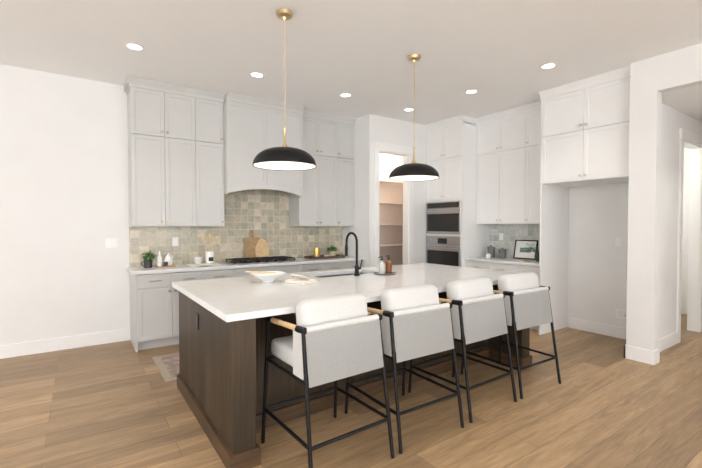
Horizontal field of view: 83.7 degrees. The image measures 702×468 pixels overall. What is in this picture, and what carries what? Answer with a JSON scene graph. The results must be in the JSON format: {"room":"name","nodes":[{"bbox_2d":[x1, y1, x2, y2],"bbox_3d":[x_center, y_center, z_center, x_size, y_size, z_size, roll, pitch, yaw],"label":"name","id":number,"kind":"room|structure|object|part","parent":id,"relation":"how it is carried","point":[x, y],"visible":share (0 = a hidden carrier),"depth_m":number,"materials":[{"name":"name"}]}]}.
{"room":"kitchen","nodes":[
{"label":"kitchen","id":0,"kind":"room"},
{"bbox_2d":[0,64,301,345],"bbox_3d":[-3.280,-0.242,4.553,7.790,3.130,0.120,-1,1,-35],"label":"wall","id":1,"kind":"structure","parent":0,"point":[64,207],"depth_m":4.47,"materials":[{"name":"paint"}]},
{"bbox_2d":[0,329,129,358],"bbox_3d":[-4.582,1.274,3.601,4.467,0.140,0.015,-1,1,-35],"label":"baseboard","id":2,"kind":"structure","parent":1,"relation":"attached to","point":[92,339],"depth_m":4.48,"materials":[{"name":"paint"}]},
{"bbox_2d":[105,238,116,247],"bbox_3d":[-2.902,0.110,4.743,0.120,0.114,0.008,-1,1,-35],"label":"light switch","id":3,"kind":"object","parent":1,"relation":"attached to","point":[110,242],"visible":1,"depth_m":4.74,"materials":[{"name":"plastic"}]},
{"bbox_2d":[124,76,224,226],"bbox_3d":[-2.207,-0.954,4.960,1.105,1.718,0.403,-1,1,-35],"label":"upper cabinets","id":4,"kind":"object","parent":1,"relation":"attached to","point":[175,155],"visible":1,"depth_m":4.81,"materials":[{"name":"beige paint"}]},
{"bbox_2d":[129,189,342,265],"bbox_3d":[-1.442,-0.155,5.748,3.169,1.073,0.010,-1,1,-35],"label":"backsplash","id":5,"kind":"structure","parent":1,"relation":"attached to","point":[263,214],"depth_m":5.65,"materials":[{"name":"tile"}]},
{"bbox_2d":[172,237,178,245],"bbox_3d":[-2.304,0.101,5.144,0.074,0.114,0.008,-1,1,-35],"label":"outlet","id":6,"kind":"object","parent":5,"relation":"attached to","point":[175,242],"visible":1,"depth_m":5.14,"materials":[{"name":"plastic"}]},
{"bbox_2d":[223,92,303,198],"bbox_3d":[-1.266,-1.179,5.534,1.096,1.293,0.523,-1,1,-35],"label":"range hood","id":7,"kind":"object","parent":1,"relation":"attached to","point":[253,127],"visible":0.88,"depth_m":5.28,"materials":[{"name":"beige paint"}]},
{"bbox_2d":[289,109,355,225],"bbox_3d":[-0.438,-0.980,6.185,0.998,1.718,0.403,-1,1,-35],"label":"upper cabinets","id":8,"kind":"object","parent":1,"relation":"attached to","point":[327,199],"visible":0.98,"depth_m":6.06,"materials":[{"name":"beige paint"}]},
{"bbox_2d":[0,314,701,467],"bbox_3d":[1.099,1.419,1.964,12.200,0.080,10.020,-1,1,-35],"label":"floor","id":9,"kind":"structure","parent":0,"point":[605,403],"depth_m":2.89,"materials":[{"name":"brown wood"}]},
{"bbox_2d":[152,353,178,381],"bbox_3d":[-0.828,1.317,4.630,2.630,0.009,0.800,-1,1,-35],"label":"rug","id":10,"kind":"object","parent":9,"relation":"on","point":[167,366],"visible":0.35,"depth_m":3.96,"materials":[{"name":"beige fabric"}]},
{"bbox_2d":[127,256,364,351],"bbox_3d":[-1.275,0.821,5.505,3.193,0.966,0.632,-1,1,-35],"label":"base cabinets","id":11,"kind":"object","parent":9,"relation":"on","point":[154,308],"depth_m":4.61,"materials":[{"name":"beige paint"}]},
{"bbox_2d":[141,250,156,267],"bbox_3d":[-2.434,0.301,4.716,0.180,0.207,0.191,-1,1,-35],"label":"potted plant","id":12,"kind":"object","parent":11,"relation":"on","point":[147,259],"visible":1,"depth_m":4.68,"materials":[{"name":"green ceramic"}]},
{"bbox_2d":[155,251,175,267],"bbox_3d":[-2.287,0.305,4.826,0.220,0.193,0.140,-1,1,-35],"label":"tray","id":13,"kind":"object","parent":11,"relation":"on","point":[168,261],"visible":1,"depth_m":4.80,"materials":[{"name":"white ceramic"}]},
{"bbox_2d":[187,263,220,266],"bbox_3d":[-1.870,0.390,4.999,0.360,0.016,0.335,-1,1,-35],"label":"cloth","id":14,"kind":"object","parent":11,"relation":"on","point":[203,264],"visible":0.88,"depth_m":4.93,"materials":[{"name":"fabric"}]},
{"bbox_2d":[193,257,202,263],"bbox_3d":[-1.952,0.339,5.011,0.124,0.084,0.123,-1,1,-35],"label":"bowls","id":15,"kind":"object","parent":14,"relation":"on","point":[198,260],"visible":1,"depth_m":4.97,"materials":[{"name":"white ceramic"}]},
{"bbox_2d":[201,233,218,262],"bbox_3d":[-1.835,0.184,5.112,0.222,0.389,0.114,-1,1,-35],"label":"crock","id":16,"kind":"object","parent":14,"relation":"on","point":[209,256],"visible":1,"depth_m":5.07,"materials":[{"name":"white ceramic"}]},
{"bbox_2d":[244,230,268,259],"bbox_3d":[-1.376,0.162,5.725,0.365,0.439,0.080,-1,1,-35],"label":"cutting boards","id":17,"kind":"object","parent":11,"relation":"on","point":[256,247],"visible":0.81,"depth_m":5.71,"materials":[{"name":"brown wood"}]},
{"bbox_3d":[-1.246,0.363,5.476,0.910,0.050,0.470,-1,1,-35],"label":"cooktop","id":18,"kind":"part","parent":11,"relation":"part of","materials":[{"name":"black metal"}]},
{"bbox_2d":[304,245,345,258],"bbox_3d":[-0.408,0.278,6.152,0.600,0.192,0.260,-1,1,-35],"label":"tray","id":19,"kind":"object","parent":11,"relation":"on","point":[331,251],"visible":1,"depth_m":6.09,"materials":[{"name":"brown wood"}]},
{"bbox_2d":[261,293,394,467],"bbox_3d":[-0.161,0.874,2.473,0.612,0.991,0.671,-1,1,-35],"label":"stool","id":20,"kind":"object","parent":9,"relation":"on","point":[335,339],"visible":1,"depth_m":2.29,"materials":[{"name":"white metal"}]},
{"bbox_2d":[174,283,531,467],"bbox_3d":[0.145,0.899,3.712,3.064,0.884,1.518,-1,1,-35],"label":"kitchen island","id":21,"kind":"object","parent":9,"relation":"on","point":[222,340],"depth_m":2.78,"materials":[{"name":"brown wood"}]},
{"bbox_2d":[172,272,382,322],"bbox_3d":[-0.639,0.449,3.152,1.201,0.040,1.554,-1,1,-35],"label":"island countertop","id":22,"kind":"structure","parent":21,"relation":"on","point":[232,300],"depth_m":2.86,"materials":[{"name":"white stone"}]},
{"bbox_2d":[245,271,285,281],"bbox_3d":[-0.751,0.368,3.446,0.357,0.106,0.310,-1,1,-35],"label":"bowl","id":23,"kind":"object","parent":22,"relation":"on","point":[267,276],"visible":1,"depth_m":3.40,"materials":[{"name":"white ceramic"}]},
{"bbox_2d":[285,275,318,284],"bbox_3d":[-0.425,0.388,3.405,0.240,0.068,0.180,1,1,35],"label":"towel","id":24,"kind":"object","parent":22,"relation":"on","point":[300,279],"visible":1,"depth_m":3.36,"materials":[{"name":"fabric"}]},
{"bbox_2d":[316,271,371,278],"bbox_3d":[-0.091,0.557,4.103,0.804,0.240,0.405,-1,1,-35],"label":"sink","id":25,"kind":"object","parent":22,"relation":"in","point":[337,272],"depth_m":4.34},
{"bbox_2d":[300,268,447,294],"bbox_3d":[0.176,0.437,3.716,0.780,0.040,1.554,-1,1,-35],"label":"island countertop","id":26,"kind":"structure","parent":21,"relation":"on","point":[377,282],"depth_m":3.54,"materials":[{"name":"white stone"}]},
{"bbox_2d":[345,232,362,275],"bbox_3d":[0.024,0.194,3.960,0.096,0.431,0.228,-1,1,-35],"label":"faucet","id":27,"kind":"object","parent":26,"relation":"on","point":[357,267],"visible":1,"depth_m":3.88,"materials":[{"name":"black metal"}]},
{"bbox_2d":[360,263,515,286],"bbox_3d":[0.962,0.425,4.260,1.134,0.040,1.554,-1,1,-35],"label":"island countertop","id":28,"kind":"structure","parent":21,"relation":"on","point":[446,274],"depth_m":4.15,"materials":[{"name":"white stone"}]},
{"bbox_2d":[374,255,395,274],"bbox_3d":[0.346,0.313,4.011,0.230,0.192,0.229,-1,1,-35],"label":"soap","id":29,"kind":"object","parent":28,"relation":"on","point":[382,271],"visible":1,"depth_m":3.98,"materials":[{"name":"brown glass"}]},
{"bbox_2d":[345,284,463,453],"bbox_3d":[0.374,0.866,2.856,0.605,0.991,0.665,-1,1,-35],"label":"stool","id":30,"kind":"object","parent":9,"relation":"on","point":[416,321],"visible":0.88,"depth_m":2.65,"materials":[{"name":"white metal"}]},
{"bbox_2d":[425,115,488,266],"bbox_3d":[1.770,-0.284,6.602,0.769,3.128,0.758,-1,1,-35],"label":"tall cabinet","id":31,"kind":"object","parent":9,"relation":"on","point":[456,235],"visible":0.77,"depth_m":6.29,"materials":[{"name":"white paint"}]},
{"bbox_2d":[408,277,516,422],"bbox_3d":[0.913,0.858,3.241,0.605,0.991,0.665,-1,1,-35],"label":"stool","id":32,"kind":"object","parent":9,"relation":"on","point":[478,311],"visible":0.88,"depth_m":3.04,"materials":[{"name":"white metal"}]},
{"bbox_2d":[465,256,538,330],"bbox_3d":[2.401,0.839,5.835,0.632,0.915,1.256,-1,1,-35],"label":"base cabinet","id":33,"kind":"object","parent":9,"relation":"on","point":[508,264],"visible":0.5,"depth_m":5.67,"materials":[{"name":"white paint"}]},
{"bbox_2d":[487,245,494,257],"bbox_3d":[2.231,0.277,6.241,0.115,0.190,0.115,-1,2,-41],"label":"canister","id":34,"kind":"object","parent":33,"relation":"on","point":[491,250],"depth_m":6.19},
{"bbox_2d":[498,248,506,258],"bbox_3d":[2.346,0.295,6.076,0.125,0.160,0.125,-1,2,-41],"label":"canister","id":35,"kind":"object","parent":33,"relation":"on","point":[501,252],"depth_m":6.03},
{"bbox_2d":[513,240,537,259],"bbox_3d":[2.648,0.236,5.945,0.082,0.288,0.360,-1,1,-35],"label":"picture frame","id":36,"kind":"object","parent":33,"relation":"on","point":[519,251],"visible":0.81,"depth_m":5.95,"materials":[{"name":"paper"}]},
{"bbox_2d":[524,242,539,260],"bbox_3d":[2.673,0.255,5.564,0.432,0.262,0.479,-1,1,-35],"label":"plant","id":37,"kind":"object","parent":33,"relation":"on","point":[536,256],"visible":0.56,"depth_m":5.53,"materials":[{"name":"green plant"}]},
{"bbox_2d":[461,272,560,398],"bbox_3d":[1.470,0.850,3.627,0.612,0.991,0.671,-1,1,-35],"label":"stool","id":38,"kind":"object","parent":9,"relation":"on","point":[527,301],"visible":0.73,"depth_m":3.42,"materials":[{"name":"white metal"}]},
{"bbox_2d":[539,66,629,334],"bbox_3d":[3.003,-0.247,4.837,0.753,3.128,1.028,-1,1,-35],"label":"tall cabinet","id":39,"kind":"object","parent":9,"relation":"on","point":[585,132],"visible":0.94,"depth_m":4.78,"materials":[{"name":"white paint"}]},
{"bbox_2d":[0,0,701,124],"bbox_3d":[1.099,-1.800,1.895,12.200,0.100,10.020,-1,1,-35],"label":"ceiling","id":40,"kind":"structure","parent":0,"point":[496,54],"depth_m":3.72,"materials":[{"name":"paint"}]},
{"bbox_2d":[124,42,144,50],"bbox_3d":[-2.066,-1.786,3.743,0.175,0.005,0.175,-1,2,-41],"label":"recessed light","id":41,"kind":"object","parent":40,"relation":"in","point":[134,46],"depth_m":3.73,"materials":[{"name":"paint"}]},
{"bbox_2d":[249,72,264,77],"bbox_3d":[-1.063,-1.801,4.437,0.175,0.005,0.175,-1,2,-41],"label":"recessed light","id":42,"kind":"object","parent":40,"relation":"in","point":[254,74],"depth_m":4.42,"materials":[{"name":"paint"}]},
{"bbox_2d":[253,9,315,170],"bbox_3d":[-0.535,-1.161,3.162,0.510,1.228,0.510,-1,1,-35],"label":"pendant light","id":43,"kind":"object","parent":40,"relation":"hanging from","point":[284,157],"visible":1,"depth_m":3.09,"materials":[{"name":"black metal"}]},
{"bbox_2d":[339,93,351,96],"bbox_3d":[-0.069,-1.816,5.126,0.175,0.005,0.175,0,1,19],"label":"recessed light","id":44,"kind":"object","parent":40,"relation":"in","point":[342,94],"depth_m":5.11,"materials":[{"name":"paint"}]},
{"bbox_2d":[403,108,413,110],"bbox_3d":[0.852,-1.829,5.764,0.175,0.005,0.175,-1,2,-41],"label":"recessed light","id":45,"kind":"object","parent":40,"relation":"in","point":[405,109],"depth_m":5.76,"materials":[{"name":"paint"}]},
{"bbox_2d":[389,54,439,180],"bbox_3d":[0.640,-1.179,3.976,0.510,1.228,0.510,-1,1,-35],"label":"pendant light","id":46,"kind":"object","parent":40,"relation":"hanging from","point":[413,171],"visible":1,"depth_m":3.90,"materials":[{"name":"black metal"}]},
{"bbox_2d":[464,89,477,93],"bbox_3d":[1.532,-1.813,4.994,0.175,0.005,0.175,-1,2,-41],"label":"recessed light","id":47,"kind":"object","parent":40,"relation":"in","point":[471,91],"depth_m":4.98,"materials":[{"name":"paint"}]},
{"bbox_2d":[539,62,557,68],"bbox_3d":[2.112,-1.796,4.192,0.175,0.005,0.175,1,1,31],"label":"recessed light","id":48,"kind":"object","parent":40,"relation":"in","point":[547,65],"depth_m":4.18,"materials":[{"name":"paint"}]},
{"bbox_2d":[343,114,427,266],"bbox_3d":[0.864,-0.291,6.894,1.930,3.130,0.750,-1,1,-35],"label":"wall","id":49,"kind":"structure","parent":0,"point":[369,129],"depth_m":6.27,"materials":[{"name":"paint"}]},
{"bbox_2d":[374,141,413,266],"bbox_3d":[0.665,-0.075,6.369,0.840,2.720,0.154,-1,1,-35],"label":"door frame","id":50,"kind":"structure","parent":49,"relation":"attached to","point":[406,152],"depth_m":6.47,"materials":[{"name":"paint"}]},
{"bbox_2d":[379,153,402,264],"bbox_3d":[0.544,-0.306,7.566,1.930,3.130,0.120,-1,1,-35],"label":"wall","id":51,"kind":"structure","parent":0,"point":[390,214],"depth_m":7.63,"materials":[{"name":"paint"}]},
{"bbox_2d":[379,180,402,265],"bbox_3d":[0.621,0.014,7.358,1.798,2.000,0.319,-1,1,-35],"label":"shelf","id":52,"kind":"object","parent":51,"relation":"attached to","point":[390,182],"visible":0.06,"depth_m":7.23,"materials":[{"name":"paint"}]},
{"bbox_2d":[495,183,628,327],"bbox_3d":[2.490,-0.280,6.348,0.120,3.130,4.100,-1,1,-35],"label":"wall","id":53,"kind":"structure","parent":0,"point":[597,262],"depth_m":5.16,"materials":[{"name":"paint"}]},
{"bbox_2d":[475,101,540,223],"bbox_3d":[2.495,-0.991,5.862,0.403,1.683,1.256,-1,1,-35],"label":"upper cabinets","id":54,"kind":"object","parent":53,"relation":"attached to","point":[508,162],"visible":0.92,"depth_m":5.81,"materials":[{"name":"white paint"}]},
{"bbox_2d":[489,224,539,257],"bbox_3d":[2.658,0.112,5.998,0.010,0.527,1.256,-1,1,-35],"label":"backsplash","id":55,"kind":"structure","parent":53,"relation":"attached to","point":[512,233],"depth_m":6.19,"materials":[{"name":"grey tile"}]},
{"bbox_2d":[569,317,625,338],"bbox_3d":[3.320,1.243,5.062,0.015,0.140,0.988,-1,1,-35],"label":"baseboard","id":56,"kind":"structure","parent":53,"relation":"attached to","point":[599,328],"depth_m":5.15,"materials":[{"name":"paint"}]},
{"bbox_2d":[615,237,621,246],"bbox_3d":[3.382,0.100,4.953,0.009,0.114,0.074,-1,1,-35],"label":"light switch","id":57,"kind":"object","parent":53,"relation":"attached to","point":[618,240],"depth_m":4.95,"materials":[{"name":"plastic"}]},
{"bbox_2d":[616,308,626,318],"bbox_3d":[3.411,1.006,4.921,0.019,0.120,0.160,-1,1,-35],"label":"electrical outlet","id":58,"kind":"object","parent":53,"relation":"attached to","point":[621,313],"depth_m":4.93,"materials":[{"name":"plastic"}]},
{"bbox_2d":[626,43,701,350],"bbox_3d":[4.623,-0.184,1.865,0.120,3.130,5.700,-1,1,-35],"label":"wall","id":59,"kind":"structure","parent":0,"point":[652,79],"depth_m":4.04,"materials":[{"name":"paint"}]},
{"bbox_2d":[624,344,641,358],"bbox_3d":[3.256,1.257,4.425,0.785,0.140,0.015,-1,1,-35],"label":"baseboard","id":60,"kind":"structure","parent":59,"relation":"attached to","point":[629,351],"depth_m":4.16,"materials":[{"name":"paint"}]},
{"bbox_2d":[658,103,701,338],"bbox_3d":[4.337,-0.252,5.060,3.050,3.130,0.120,-1,1,-35],"label":"wall","id":61,"kind":"structure","parent":0,"point":[673,121],"depth_m":4.54,"materials":[{"name":"paint"}]},
{"bbox_2d":[642,332,677,360],"bbox_3d":[3.528,1.256,4.451,0.990,0.140,0.015,-1,1,-35],"label":"baseboard","id":62,"kind":"structure","parent":61,"relation":"attached to","point":[670,340],"depth_m":4.44,"materials":[{"name":"paint"}]},
{"bbox_2d":[676,128,701,342],"bbox_3d":[4.298,0.024,5.026,0.980,2.580,0.146,-1,1,-35],"label":"door frame","id":63,"kind":"structure","parent":61,"relation":"attached to","point":[692,141],"depth_m":5.22,"materials":[{"name":"paint"}]},
{"bbox_2d":[662,84,701,121],"bbox_3d":[4.388,-1.490,4.960,3.050,0.050,3.300,-1,1,-35],"label":"ceiling","id":64,"kind":"structure","parent":0,"point":[687,101],"depth_m":4.26,"materials":[{"name":"paint"}]},
{"bbox_2d":[681,148,689,313],"bbox_3d":[5.691,-0.270,5.889,0.120,3.130,3.540,-1,1,-35],"label":"wall","id":65,"kind":"structure","parent":0,"point":[685,234],"depth_m":6.27,"materials":[{"name":"paint"}]}
]}

